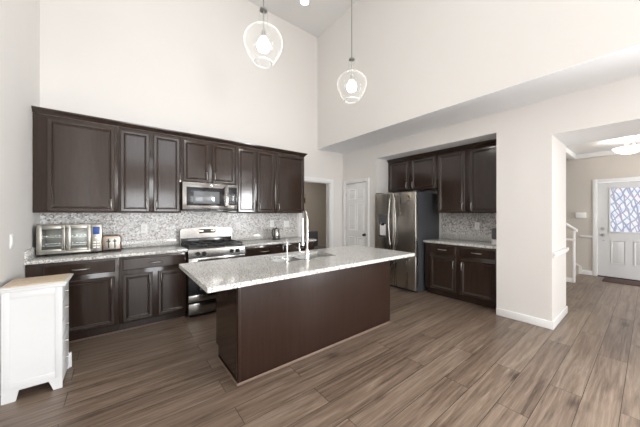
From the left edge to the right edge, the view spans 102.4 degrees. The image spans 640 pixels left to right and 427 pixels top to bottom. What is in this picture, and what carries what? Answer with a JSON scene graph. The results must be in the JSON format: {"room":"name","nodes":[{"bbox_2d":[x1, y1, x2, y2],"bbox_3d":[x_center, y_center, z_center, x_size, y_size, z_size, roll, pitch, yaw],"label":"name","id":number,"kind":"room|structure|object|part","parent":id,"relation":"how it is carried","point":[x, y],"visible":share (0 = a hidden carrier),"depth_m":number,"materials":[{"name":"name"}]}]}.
{"room":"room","nodes":[
{"label":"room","id":0,"kind":"room"},
{"bbox_2d":[0,0,39,379],"bbox_3d":[-0.870,-1.175,-0.153,0.120,5.100,7.830,0,0,-38],"label":"wall","id":1,"kind":"structure","parent":0,"point":[19,19],"depth_m":2.29,"materials":[{"name":"paint"}]},
{"bbox_2d":[10,234,13,248],"bbox_3d":[-2.609,0.235,2.181,0.010,0.120,0.075,0,0,-38],"label":"light switch","id":2,"kind":"object","parent":1,"relation":"attached to","point":[11,235],"visible":1,"depth_m":2.17,"materials":[{"name":"white plastic"}]},
{"bbox_2d":[69,316,184,342],"bbox_3d":[-2.340,1.366,2.976,1.407,0.018,0.016,0,0,-38],"label":"trim","id":3,"kind":"structure","parent":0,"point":[182,316],"depth_m":3.01,"materials":[{"name":"brown wood"}]},
{"bbox_2d":[40,0,342,246],"bbox_3d":[-1.446,-1.175,5.817,6.560,5.100,2.290,0,0,-38],"label":"wall","id":4,"kind":"structure","parent":0,"point":[188,66],"depth_m":3.99,"materials":[{"name":"paint"}]},
{"bbox_2d":[33,113,117,212],"bbox_3d":[-2.832,-0.537,3.035,0.705,1.055,0.388,0,0,-38],"label":"upper cabinet","id":5,"kind":"object","parent":4,"relation":"attached to","point":[75,162],"visible":1,"depth_m":2.89,"materials":[{"name":"brown wood"}]},
{"bbox_2d":[118,126,180,212],"bbox_3d":[-2.281,-0.537,3.466,0.689,1.055,0.388,0,0,-38],"label":"upper cabinet","id":6,"kind":"object","parent":4,"relation":"attached to","point":[149,163],"visible":1,"depth_m":3.32,"materials":[{"name":"brown wood"}]},
{"bbox_3d":[-2.326,-0.525,3.243,0.293,1.000,0.023,0,0,-38],"label":"door","id":7,"kind":"part","parent":6,"relation":"part of","materials":[{"name":"brown wood"}]},
{"bbox_3d":[-2.054,-0.525,3.455,0.300,1.000,0.023,0,0,-38],"label":"door","id":8,"kind":"part","parent":6,"relation":"part of","materials":[{"name":"brown wood"}]},
{"bbox_2d":[40,211,296,239],"bbox_3d":[-1.840,-0.038,4.049,3.518,0.794,0.011,0,0,-38],"label":"tile backsplash","id":9,"kind":"structure","parent":4,"relation":"attached to","point":[159,225],"depth_m":3.75,"materials":[{"name":"tile"}]},
{"bbox_2d":[141,224,146,232],"bbox_3d":[-2.437,0.210,3.569,0.075,0.120,0.009,0,0,-38],"label":"wall outlet","id":10,"kind":"object","parent":9,"relation":"attached to","point":[143,226],"visible":1,"depth_m":3.57,"materials":[{"name":"white plastic"}]},
{"bbox_2d":[284,221,288,226],"bbox_3d":[-0.643,0.200,4.968,0.120,0.120,0.010,0,0,-38],"label":"light switch","id":11,"kind":"object","parent":9,"relation":"attached to","point":[286,223],"visible":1,"depth_m":4.96,"materials":[{"name":"white plastic"}]},
{"bbox_2d":[31,106,306,156],"bbox_3d":[-1.730,-1.093,3.901,3.509,0.056,0.376,0,0,-38],"label":"crown molding","id":12,"kind":"structure","parent":4,"relation":"attached to","point":[35,109],"depth_m":3.32,"materials":[{"name":"brown wood"}]},
{"bbox_2d":[181,137,235,184],"bbox_3d":[-1.706,-0.752,3.914,0.766,0.625,0.388,0,0,-38],"label":"upper cabinet","id":13,"kind":"object","parent":4,"relation":"attached to","point":[202,161],"visible":0.89,"depth_m":3.76,"materials":[{"name":"brown wood"}]},
{"bbox_3d":[-1.767,-0.740,3.679,0.333,0.570,0.023,0,0,-38],"label":"door","id":14,"kind":"part","parent":13,"relation":"part of","materials":[{"name":"brown wood"}]},
{"bbox_2d":[181,182,236,211],"bbox_3d":[-1.682,-0.229,3.881,0.758,0.416,0.443,0,0,-38],"label":"microwave","id":15,"kind":"object","parent":13,"relation":"attached to","point":[195,197],"visible":0.97,"depth_m":3.72,"materials":[{"name":"silver metal"}]},
{"bbox_3d":[-1.409,-0.247,3.848,0.026,0.315,0.055,0,0,-38],"label":"handle","id":16,"kind":"part","parent":15,"relation":"part of","materials":[{"name":"silver metal"}]},
{"bbox_3d":[-1.348,-0.247,3.946,0.151,0.380,0.031,0,0,-38],"label":"control panel","id":17,"kind":"part","parent":15,"relation":"part of","materials":[{"name":"silver metal"}]},
{"bbox_3d":[-1.464,-0.740,3.916,0.332,0.570,0.023,0,0,-38],"label":"door","id":18,"kind":"part","parent":13,"relation":"part of","materials":[{"name":"brown wood"}]},
{"bbox_2d":[229,146,274,212],"bbox_3d":[-1.134,-0.537,4.361,0.680,1.055,0.388,0,0,-38],"label":"upper cabinet","id":19,"kind":"object","parent":4,"relation":"attached to","point":[255,168],"visible":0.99,"depth_m":4.24,"materials":[{"name":"brown wood"}]},
{"bbox_3d":[-1.177,-0.525,4.140,0.284,1.000,0.023,0,0,-38],"label":"door","id":20,"kind":"part","parent":19,"relation":"part of","materials":[{"name":"brown wood"}]},
{"bbox_3d":[-0.914,-0.525,4.345,0.300,1.000,0.023,0,0,-38],"label":"door","id":21,"kind":"part","parent":19,"relation":"part of","materials":[{"name":"brown wood"}]},
{"bbox_2d":[275,152,303,212],"bbox_3d":[-0.623,-0.537,4.760,0.614,1.055,0.388,0,0,-38],"label":"upper cabinet","id":22,"kind":"object","parent":4,"relation":"attached to","point":[289,169],"visible":0.91,"depth_m":4.62,"materials":[{"name":"brown wood"}]},
{"bbox_2d":[299,176,332,247],"bbox_3d":[-0.102,0.310,5.478,0.910,2.130,0.138,0,0,-38],"label":"trim","id":23,"kind":"structure","parent":4,"relation":"attached to","point":[329,182],"depth_m":5.66,"materials":[{"name":"white paint"}]},
{"bbox_2d":[247,0,358,36],"bbox_3d":[0.765,-3.785,1.124,4.270,0.120,8.070,0,0,-38],"label":"ceiling","id":24,"kind":"structure","parent":0,"point":[318,16],"depth_m":4.75,"materials":[{"name":"paint"}]},
{"bbox_2d":[254,0,272,68],"bbox_3d":[-0.515,-2.546,2.350,0.349,2.356,0.349,0,0,-38],"label":"pendant lamp","id":25,"kind":"object","parent":24,"relation":"hanging from","point":[263,45],"visible":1,"depth_m":2.33,"materials":[{"name":"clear glass"}]},
{"bbox_3d":[-0.515,-1.542,2.350,0.116,0.134,0.116,0,0,-38],"label":"bulb","id":26,"kind":"part","parent":25,"relation":"part of","materials":[{"name":"white glass"}]},
{"bbox_2d":[262,11,265,36],"bbox_3d":[-0.515,-1.728,2.350,0.036,0.236,0.036,0,0,-38],"label":"socket","id":27,"kind":"object","parent":25,"relation":"attached to","point":[264,12],"depth_m":2.34,"materials":[{"name":"silver metal"}]},
{"bbox_2d":[299,0,309,5],"bbox_3d":[-0.269,-3.719,4.522,0.196,0.012,0.196,0,0,-38],"label":"recessed light","id":28,"kind":"object","parent":24,"relation":"in","point":[302,2],"visible":1,"depth_m":4.54,"materials":[{"name":"white plastic"}]},
{"bbox_2d":[344,0,358,103],"bbox_3d":[0.375,-2.529,3.046,0.349,2.391,0.349,0,0,-38],"label":"pendant lamp","id":29,"kind":"object","parent":24,"relation":"hanging from","point":[351,87],"visible":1,"depth_m":3.03,"materials":[{"name":"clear glass"}]},
{"bbox_2d":[350,60,352,79],"bbox_3d":[0.375,-1.693,3.046,0.036,0.236,0.036,0,0,-38],"label":"socket","id":30,"kind":"object","parent":29,"relation":"attached to","point":[351,76],"depth_m":3.04,"materials":[{"name":"silver metal"}]},
{"bbox_3d":[0.375,-2.764,3.046,0.010,1.868,0.011,0,0,-38],"label":"rod","id":31,"kind":"part","parent":29,"relation":"part of","materials":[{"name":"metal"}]},
{"bbox_3d":[0.375,-1.507,3.046,0.116,0.134,0.116,0,0,-38],"label":"bulb","id":32,"kind":"part","parent":29,"relation":"part of","materials":[{"name":"white glass"}]},
{"bbox_2d":[0,274,639,426],"bbox_3d":[1.712,1.435,4.064,9.500,0.120,11.700,0,0,-38],"label":"floor","id":33,"kind":"structure","parent":0,"point":[439,361],"depth_m":2.15,"materials":[{"name":"brown wood"}]},
{"bbox_2d":[0,273,73,404],"bbox_3d":[-2.259,0.954,2.077,0.360,0.842,0.371,0,0,-38],"label":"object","id":34,"kind":"object","parent":33,"relation":"on","point":[34,310],"visible":1,"depth_m":1.95,"materials":[{"name":"white wood"}]},
{"bbox_3d":[-2.159,0.930,1.937,0.314,0.710,0.004,0,0,-38],"label":"frame","id":35,"kind":"part","parent":34,"relation":"part of","materials":[{"name":"white wood"}]},
{"bbox_3d":[-2.252,0.648,2.075,0.296,0.132,0.283,0,0,-38],"label":"drawer","id":36,"kind":"part","parent":34,"relation":"part of","materials":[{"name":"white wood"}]},
{"bbox_3d":[-2.252,0.787,2.075,0.296,0.132,0.283,0,0,-38],"label":"drawer","id":37,"kind":"part","parent":34,"relation":"part of","materials":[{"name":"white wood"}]},
{"bbox_3d":[-2.252,0.926,2.075,0.296,0.132,0.283,0,0,-38],"label":"drawer","id":38,"kind":"part","parent":34,"relation":"part of","materials":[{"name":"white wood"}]},
{"bbox_3d":[-2.252,1.065,2.075,0.296,0.132,0.283,0,0,-38],"label":"drawer","id":39,"kind":"part","parent":34,"relation":"part of","materials":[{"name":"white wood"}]},
{"bbox_3d":[-2.252,1.204,2.075,0.296,0.132,0.283,0,0,-38],"label":"drawer","id":40,"kind":"part","parent":34,"relation":"part of","materials":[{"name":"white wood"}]},
{"bbox_2d":[25,257,118,340],"bbox_3d":[-2.744,0.935,2.931,0.716,0.879,0.660,0,0,-38],"label":"base cabinet","id":41,"kind":"object","parent":33,"relation":"on","point":[94,284],"visible":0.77,"depth_m":2.78,"materials":[{"name":"brown wood"}]},
{"bbox_3d":[-2.538,0.590,2.734,0.564,0.126,0.024,0,0,-38],"label":"drawer","id":42,"kind":"part","parent":41,"relation":"part of","materials":[{"name":"brown wood"}]},
{"bbox_3d":[-2.538,0.979,2.735,0.564,0.543,0.023,0,0,-38],"label":"door","id":43,"kind":"part","parent":41,"relation":"part of","materials":[{"name":"brown wood"}]},
{"bbox_2d":[24,238,187,264],"bbox_3d":[-2.472,0.427,3.153,1.418,0.136,0.643,0,0,-38],"label":"countertop","id":44,"kind":"structure","parent":41,"relation":"on","point":[163,245],"depth_m":3.04,"materials":[{"name":"stone"}]},
{"bbox_2d":[36,223,102,256],"bbox_3d":[-2.852,0.293,2.963,0.528,0.335,0.359,0,0,-38],"label":"countertop oven","id":45,"kind":"object","parent":44,"relation":"on","point":[50,238],"visible":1,"depth_m":2.94,"materials":[{"name":"silver metal"}]},
{"bbox_3d":[-2.889,0.276,2.767,0.218,0.280,0.018,0,0,-38],"label":"door","id":46,"kind":"part","parent":45,"relation":"part of","materials":[{"name":"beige metal"}]},
{"bbox_3d":[-2.798,0.276,2.803,0.015,0.243,0.040,0,0,-38],"label":"handle","id":47,"kind":"part","parent":45,"relation":"part of","materials":[{"name":"silver metal"}]},
{"bbox_3d":[-2.770,0.276,2.825,0.015,0.243,0.040,0,0,-38],"label":"handle","id":48,"kind":"part","parent":45,"relation":"part of","materials":[{"name":"silver metal"}]},
{"bbox_3d":[-2.720,0.276,2.900,0.204,0.280,0.018,0,0,-38],"label":"door","id":49,"kind":"part","parent":45,"relation":"part of","materials":[{"name":"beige metal"}]},
{"bbox_3d":[-2.601,0.281,2.996,0.088,0.300,0.016,0,0,-38],"label":"control panel","id":50,"kind":"part","parent":45,"relation":"part of","materials":[{"name":"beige metal"}]},
{"bbox_2d":[102,234,123,252],"bbox_3d":[-2.549,0.360,3.174,0.212,0.201,0.300,0,0,-38],"label":"toaster","id":51,"kind":"object","parent":44,"relation":"on","point":[110,242],"visible":1,"depth_m":3.07,"materials":[{"name":"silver metal"}]},
{"bbox_3d":[-2.482,0.355,3.070,0.130,0.136,0.006,0,0,-38],"label":"plate","id":52,"kind":"part","parent":51,"relation":"part of","materials":[{"name":"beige metal"}]},
{"bbox_2d":[119,252,185,329],"bbox_3d":[-2.186,0.935,3.366,0.694,0.879,0.660,0,0,-38],"label":"base cabinet","id":53,"kind":"object","parent":33,"relation":"on","point":[152,288],"visible":0.91,"depth_m":3.11,"materials":[{"name":"brown wood"}]},
{"bbox_3d":[-2.147,0.979,3.040,0.288,0.543,0.023,0,0,-38],"label":"door","id":54,"kind":"part","parent":53,"relation":"part of","materials":[{"name":"brown wood"}]},
{"bbox_3d":[-2.009,0.590,3.147,0.638,0.126,0.024,0,0,-38],"label":"drawer","id":55,"kind":"part","parent":53,"relation":"part of","materials":[{"name":"brown wood"}]},
{"bbox_3d":[-1.874,0.979,3.253,0.294,0.543,0.023,0,0,-38],"label":"door","id":56,"kind":"part","parent":53,"relation":"part of","materials":[{"name":"brown wood"}]},
{"bbox_2d":[179,227,244,316],"bbox_3d":[-1.581,0.791,3.789,0.758,1.168,0.696,0,0,-38],"label":"gas range","id":57,"kind":"object","parent":33,"relation":"on","point":[202,243],"visible":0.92,"depth_m":3.56,"materials":[{"name":"silver metal"}]},
{"bbox_3d":[-1.411,1.252,3.572,0.750,0.155,0.028,0,0,-38],"label":"storage drawer","id":58,"kind":"part","parent":57,"relation":"part of","materials":[{"name":"silver metal"}]},
{"bbox_2d":[180,242,242,249],"bbox_3d":[-1.587,0.471,3.797,0.758,0.016,0.560,0,0,-38],"label":"cooktop","id":59,"kind":"object","parent":57,"relation":"in","point":[231,245],"depth_m":3.62,"materials":[{"name":"metal"}]},
{"bbox_3d":[-1.411,0.876,3.572,0.750,0.573,0.028,0,0,-38],"label":"oven door","id":60,"kind":"part","parent":57,"relation":"part of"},
{"bbox_3d":[-1.412,0.525,3.572,0.758,0.110,0.030,0,0,-38],"label":"control panel","id":61,"kind":"part","parent":57,"relation":"part of","materials":[{"name":"silver metal"}]},
{"bbox_3d":[-1.402,0.876,3.559,0.750,0.569,0.002,0,0,-38],"label":"door trim","id":62,"kind":"part","parent":57,"relation":"part of","materials":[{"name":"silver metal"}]},
{"bbox_2d":[244,244,282,256],"bbox_3d":[-1.040,0.935,4.261,0.654,0.879,0.660,0,0,-38],"label":"base cabinet","id":63,"kind":"object","parent":33,"relation":"on","point":[277,248],"visible":0.16,"depth_m":4.01,"materials":[{"name":"brown wood"}]},
{"bbox_2d":[232,232,316,246],"bbox_3d":[-0.781,0.427,4.473,1.328,0.136,0.643,0,0,-38],"label":"countertop","id":64,"kind":"structure","parent":63,"relation":"on","point":[259,239],"depth_m":4.46,"materials":[{"name":"stone"}]},
{"bbox_2d":[272,227,279,239],"bbox_3d":[-0.775,0.350,4.557,0.143,0.220,0.169,0,0,-5],"label":"electric kettle","id":65,"kind":"object","parent":64,"relation":"on","point":[275,231],"visible":1,"depth_m":4.52,"materials":[{"name":"silver metal"}]},
{"bbox_2d":[283,241,313,252],"bbox_3d":[-0.527,0.935,4.662,0.644,0.879,0.660,0,0,-38],"label":"base cabinet","id":66,"kind":"object","parent":33,"relation":"on","point":[292,247],"visible":0.2,"depth_m":4.39,"materials":[{"name":"brown wood"}]},
{"bbox_2d":[216,254,390,385],"bbox_3d":[-0.074,0.935,2.899,1.973,0.879,0.630,0,0,-38],"label":"kitchen island","id":67,"kind":"object","parent":33,"relation":"on","point":[262,329],"visible":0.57,"depth_m":2.42,"materials":[{"name":"brown wood"}]},
{"bbox_3d":[-0.837,0.935,2.312,0.020,0.879,0.574,0,0,-38],"label":"panel","id":68,"kind":"part","parent":67,"relation":"part of","materials":[{"name":"brown wood"}]},
{"bbox_3d":[-0.654,0.935,2.075,0.028,0.879,0.028,0,0,-38],"label":"corner trim","id":69,"kind":"part","parent":67,"relation":"part of","materials":[{"name":"brown wood"}]},
{"bbox_2d":[179,245,414,292],"bbox_3d":[-0.091,0.478,2.680,2.290,0.033,0.962,0,0,-38],"label":"island countertop","id":70,"kind":"structure","parent":67,"relation":"on","point":[211,276],"depth_m":2.29,"materials":[{"name":"stone"}]},
{"bbox_2d":[282,239,288,262],"bbox_3d":[-0.315,0.350,2.435,0.060,0.221,0.103,0,0,23],"label":"water tap","id":71,"kind":"object","parent":70,"relation":"on","point":[286,258],"visible":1,"depth_m":2.42,"materials":[{"name":"silver metal"}]},
{"bbox_2d":[271,254,326,262],"bbox_3d":[-0.207,0.590,2.768,0.712,0.190,0.352,0,0,-38],"label":"sink","id":72,"kind":"object","parent":70,"relation":"in","point":[315,255],"visible":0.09,"depth_m":2.88,"materials":[{"name":"metal"}]},
{"bbox_3d":[-0.352,0.590,2.655,0.344,0.190,0.352,0,0,-38],"label":"bowl","id":73,"kind":"part","parent":72,"relation":"part of","materials":[{"name":"metal"}]},
{"bbox_3d":[-0.062,0.590,2.882,0.344,0.190,0.352,0,0,-38],"label":"bowl","id":74,"kind":"part","parent":72,"relation":"part of","materials":[{"name":"metal"}]},
{"bbox_2d":[299,210,309,260],"bbox_3d":[-0.148,0.213,2.624,0.114,0.496,0.208,0,0,4],"label":"kitchen faucet","id":75,"kind":"object","parent":70,"relation":"on","point":[306,252],"visible":1,"depth_m":2.54,"materials":[{"name":"silver metal"}]},
{"bbox_3d":[-0.154,0.163,2.630,0.017,0.397,0.193,0,0,-19],"label":"spout","id":76,"kind":"part","parent":75,"relation":"part of","materials":[{"name":"silver metal"}]},
{"bbox_3d":[-0.045,1.365,2.861,1.973,0.020,0.534,0,0,-38],"label":"shoe moulding","id":77,"kind":"part","parent":67,"relation":"part of","materials":[{"name":"brown wood"}]},
{"bbox_2d":[308,231,325,248],"bbox_3d":[-0.027,0.930,6.893,0.440,0.890,0.440,0,0,35],"label":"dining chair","id":78,"kind":"object","parent":33,"relation":"on","point":[313,234],"visible":0.35,"depth_m":6.98,"materials":[{"name":"brown wood"}]},
{"bbox_3d":[-0.191,0.690,7.007,0.040,0.410,0.420,0,0,35],"label":"backrest","id":79,"kind":"part","parent":78,"relation":"part of","materials":[{"name":"wood"}]},
{"bbox_3d":[-0.027,0.915,6.893,0.440,0.040,0.440,0,0,35],"label":"seat","id":80,"kind":"part","parent":78,"relation":"part of","materials":[{"name":"wood"}]},
{"bbox_2d":[375,190,438,292],"bbox_3d":[1.635,0.487,4.946,0.866,1.775,0.892,0,0,-38],"label":"refrigerator","id":81,"kind":"object","parent":33,"relation":"on","point":[403,220],"visible":0.8,"depth_m":4.60,"materials":[{"name":"grey metal"}]},
{"bbox_3d":[1.243,0.170,4.925,0.070,1.100,0.443,0,0,-38],"label":"door","id":82,"kind":"part","parent":81,"relation":"part of","materials":[{"name":"silver metal"}]},
{"bbox_3d":[1.289,0.145,4.749,0.078,0.863,0.053,0,0,-38],"label":"handle","id":83,"kind":"part","parent":81,"relation":"part of","materials":[{"name":"silver metal"}]},
{"bbox_3d":[1.359,0.145,4.658,0.078,0.863,0.053,0,0,-38],"label":"handle","id":84,"kind":"part","parent":81,"relation":"part of","materials":[{"name":"silver metal"}]},
{"bbox_3d":[1.381,1.029,4.748,0.070,0.592,0.892,0,0,-38],"label":"freezer drawer","id":85,"kind":"part","parent":81,"relation":"part of","materials":[{"name":"silver metal"}]},
{"bbox_3d":[1.519,0.170,4.571,0.070,1.100,0.443,0,0,-38],"label":"door","id":86,"kind":"part","parent":81,"relation":"part of","materials":[{"name":"silver metal"}]},
{"bbox_2d":[425,242,495,308],"bbox_3d":[2.380,0.935,4.197,0.660,0.879,1.112,0,0,-38],"label":"base cabinet","id":87,"kind":"object","parent":33,"relation":"on","point":[462,273],"visible":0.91,"depth_m":3.97,"materials":[{"name":"brown wood"}]},
{"bbox_3d":[2.007,0.590,4.218,0.024,0.126,0.420,0,0,-38],"label":"drawer","id":88,"kind":"part","parent":87,"relation":"part of","materials":[{"name":"brown wood"}]},
{"bbox_3d":[2.007,0.979,4.218,0.023,0.543,0.420,0,0,-38],"label":"door","id":89,"kind":"part","parent":87,"relation":"part of","materials":[{"name":"brown wood"}]},
{"bbox_2d":[423,233,495,248],"bbox_3d":[2.383,0.427,4.206,0.643,0.136,1.125,0,0,-38],"label":"countertop","id":90,"kind":"structure","parent":87,"relation":"on","point":[482,241],"depth_m":4.29,"materials":[{"name":"stone"}]},
{"bbox_2d":[492,228,495,243],"bbox_3d":[2.650,0.341,3.870,0.120,0.240,0.120,0,0,-38],"label":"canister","id":91,"kind":"object","parent":90,"relation":"on","point":[493,229],"visible":0.46,"depth_m":3.85,"materials":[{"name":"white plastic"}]},
{"bbox_3d":[2.321,0.590,3.814,0.024,0.126,0.467,0,0,-38],"label":"drawer","id":92,"kind":"part","parent":87,"relation":"part of","materials":[{"name":"brown wood"}]},
{"bbox_3d":[2.322,0.979,3.815,0.023,0.543,0.467,0,0,-38],"label":"door","id":93,"kind":"part","parent":87,"relation":"part of","materials":[{"name":"brown wood"}]},
{"bbox_2d":[576,263,581,275],"bbox_3d":[4.814,0.400,6.441,1.075,1.950,2.330,0,0,-38],"label":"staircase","id":94,"kind":"structure","parent":33,"relation":"on","point":[578,267],"depth_m":5.86,"materials":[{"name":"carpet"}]},
{"bbox_2d":[602,277,639,286],"bbox_3d":[6.198,1.368,4.997,0.480,0.014,0.950,0,0,-38],"label":"door mat","id":95,"kind":"object","parent":33,"relation":"on","point":[605,279],"visible":1,"depth_m":5.15,"materials":[{"name":"brown fabric"}]},
{"bbox_2d":[378,133,495,159],"bbox_3d":[2.057,-1.103,4.548,0.738,0.003,2.068,0,0,-38],"label":"ceiling","id":96,"kind":"structure","parent":0,"point":[491,136],"depth_m":4.24,"materials":[{"name":"white paint"}]},
{"bbox_2d":[317,0,639,148],"bbox_3d":[2.401,-2.545,2.401,0.120,2.360,7.830,0,0,-38],"label":"wall","id":97,"kind":"structure","parent":0,"point":[414,58],"depth_m":3.36,"materials":[{"name":"paint"}]},
{"bbox_2d":[319,44,639,149],"bbox_3d":[2.401,-1.363,2.401,0.120,0.004,7.830,0,0,-38],"label":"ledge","id":98,"kind":"structure","parent":97,"relation":"attached to","point":[636,48],"depth_m":2.78,"materials":[{"name":"white paint"}]},
{"bbox_2d":[324,51,639,154],"bbox_3d":[4.368,-1.415,3.936,4.870,0.140,7.830,0,0,-38],"label":"ceiling","id":99,"kind":"structure","parent":0,"point":[626,66],"depth_m":3.19,"materials":[{"name":"white paint"}]},
{"bbox_2d":[612,137,639,155],"bbox_3d":[5.534,-1.190,4.612,0.410,0.309,0.410,0,0,-38],"label":"ceiling lamp","id":100,"kind":"object","parent":99,"relation":"attached to","point":[635,148],"visible":1,"depth_m":4.56,"materials":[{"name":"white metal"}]},
{"bbox_3d":[5.534,-1.125,4.612,0.410,0.110,0.410,0,0,-38],"label":"lamp shade","id":101,"kind":"part","parent":100,"relation":"part of","materials":[{"name":"white glass"}]},
{"bbox_2d":[343,75,639,320],"bbox_3d":[3.266,0.005,3.076,0.835,2.740,7.830,0,0,-38],"label":"wall","id":102,"kind":"structure","parent":0,"point":[530,161],"depth_m":3.27,"materials":[{"name":"paint"}]},
{"bbox_2d":[343,178,368,246],"bbox_3d":[0.771,0.320,5.584,0.113,2.110,0.775,0,0,-38],"label":"door","id":103,"kind":"structure","parent":102,"relation":"in","point":[356,195],"depth_m":5.59,"materials":[{"name":"white paint"}]},
{"bbox_2d":[388,154,436,192],"bbox_3d":[1.863,-0.743,5.048,0.428,0.605,1.034,0,0,-38],"label":"upper cabinet","id":104,"kind":"object","parent":102,"relation":"attached to","point":[420,174],"visible":0.94,"depth_m":4.88,"materials":[{"name":"brown wood"}]},
{"bbox_3d":[1.571,-0.733,5.150,0.023,0.555,0.445,0,0,-38],"label":"door","id":105,"kind":"part","parent":104,"relation":"part of","materials":[{"name":"brown wood"}]},
{"bbox_3d":[1.891,-0.733,4.740,0.023,0.555,0.455,0,0,-38],"label":"door","id":106,"kind":"part","parent":104,"relation":"part of","materials":[{"name":"brown wood"}]},
{"bbox_2d":[387,139,495,162],"bbox_3d":[2.037,-1.073,4.533,0.046,0.056,2.060,0,0,-38],"label":"crown molding","id":107,"kind":"structure","parent":102,"relation":"attached to","point":[492,141],"depth_m":4.38,"materials":[{"name":"brown wood"}]},
{"bbox_2d":[437,143,495,212],"bbox_3d":[2.499,-0.527,4.234,0.428,1.035,1.027,0,0,-38],"label":"upper cabinet","id":108,"kind":"object","parent":102,"relation":"attached to","point":[466,178],"visible":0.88,"depth_m":4.14,"materials":[{"name":"brown wood"}]},
{"bbox_3d":[2.207,-0.517,4.336,0.023,0.985,0.440,0,0,-38],"label":"door","id":109,"kind":"part","parent":108,"relation":"part of","materials":[{"name":"brown wood"}]},
{"bbox_3d":[2.527,-0.517,3.926,0.023,0.985,0.450,0,0,-38],"label":"door","id":110,"kind":"part","parent":108,"relation":"part of","materials":[{"name":"brown wood"}]},
{"bbox_2d":[441,213,495,235],"bbox_3d":[2.633,0.175,4.401,0.011,0.368,1.125,0,0,-38],"label":"tile backsplash","id":111,"kind":"structure","parent":102,"relation":"attached to","point":[459,223],"depth_m":4.47,"materials":[{"name":"tile"}]},
{"bbox_2d":[496,306,567,329],"bbox_3d":[2.219,1.327,4.418,0.865,0.095,2.835,0,0,-38],"label":"baseboard","id":112,"kind":"structure","parent":102,"relation":"attached to","point":[551,325],"depth_m":3.24,"materials":[{"name":"white paint"}]},
{"bbox_2d":[552,247,568,257],"bbox_3d":[3.087,0.496,3.296,0.820,0.062,0.033,0,0,-38],"label":"trim","id":113,"kind":"structure","parent":102,"relation":"attached to","point":[566,249],"depth_m":3.23,"materials":[{"name":"white paint"}]},
{"bbox_2d":[566,226,572,277],"bbox_3d":[4.730,0.425,5.560,0.070,1.900,1.055,0,0,-38],"label":"wall","id":114,"kind":"structure","parent":0,"point":[569,232],"depth_m":5.16,"materials":[{"name":"beige paint"}]},
{"bbox_2d":[566,223,577,282],"bbox_3d":[4.749,0.405,5.537,0.140,1.940,1.115,0,0,-38],"label":"trim","id":115,"kind":"structure","parent":114,"relation":"attached to","point":[572,280],"depth_m":5.11,"materials":[{"name":"white paint"}]},
{"bbox_2d":[552,118,639,145],"bbox_3d":[3.701,-0.939,2.519,0.833,0.003,2.014,0,0,-38],"label":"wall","id":116,"kind":"structure","parent":0,"point":[627,128],"depth_m":3.02,"materials":[{"name":"white paint"}]},
{"bbox_2d":[566,152,639,274],"bbox_3d":[6.075,-1.175,5.820,0.140,5.100,6.700,0,0,-38],"label":"wall","id":117,"kind":"structure","parent":0,"point":[580,173],"depth_m":5.80,"materials":[{"name":"beige paint"}]},
{"bbox_2d":[576,213,585,217],"bbox_3d":[5.930,0.040,5.853,0.046,0.124,0.170,0,0,-38],"label":"door chime","id":118,"kind":"object","parent":117,"relation":"attached to","point":[578,215],"visible":1,"depth_m":5.84,"materials":[{"name":"white plastic"}]},
{"bbox_2d":[582,270,591,274],"bbox_3d":[6.003,1.327,5.786,0.015,0.095,0.165,0,0,-38],"label":"baseboard","id":119,"kind":"structure","parent":117,"relation":"attached to","point":[586,272],"depth_m":5.79,"materials":[{"name":"white paint"}]},
{"bbox_2d":[566,147,639,159],"bbox_3d":[6.445,-1.294,4.257,1.200,0.102,3.540,0,0,-38],"label":"trim","id":120,"kind":"structure","parent":117,"relation":"attached to","point":[570,155],"depth_m":5.62,"materials":[{"name":"white paint"}]},
{"bbox_2d":[592,176,639,281],"bbox_3d":[6.396,0.312,5.306,0.127,2.125,1.075,0,0,-38],"label":"door","id":121,"kind":"structure","parent":117,"relation":"in","point":[618,202],"depth_m":5.47,"materials":[{"name":"white wood"}]},
{"bbox_3d":[6.405,-0.075,5.319,0.024,0.980,0.594,0,0,-38],"label":"glass frame","id":122,"kind":"part","parent":121,"relation":"part of","materials":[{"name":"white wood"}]},
{"bbox_3d":[6.419,-0.075,5.330,0.010,0.930,0.544,0,0,-38],"label":"glass","id":123,"kind":"part","parent":121,"relation":"part of","materials":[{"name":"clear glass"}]}
]}

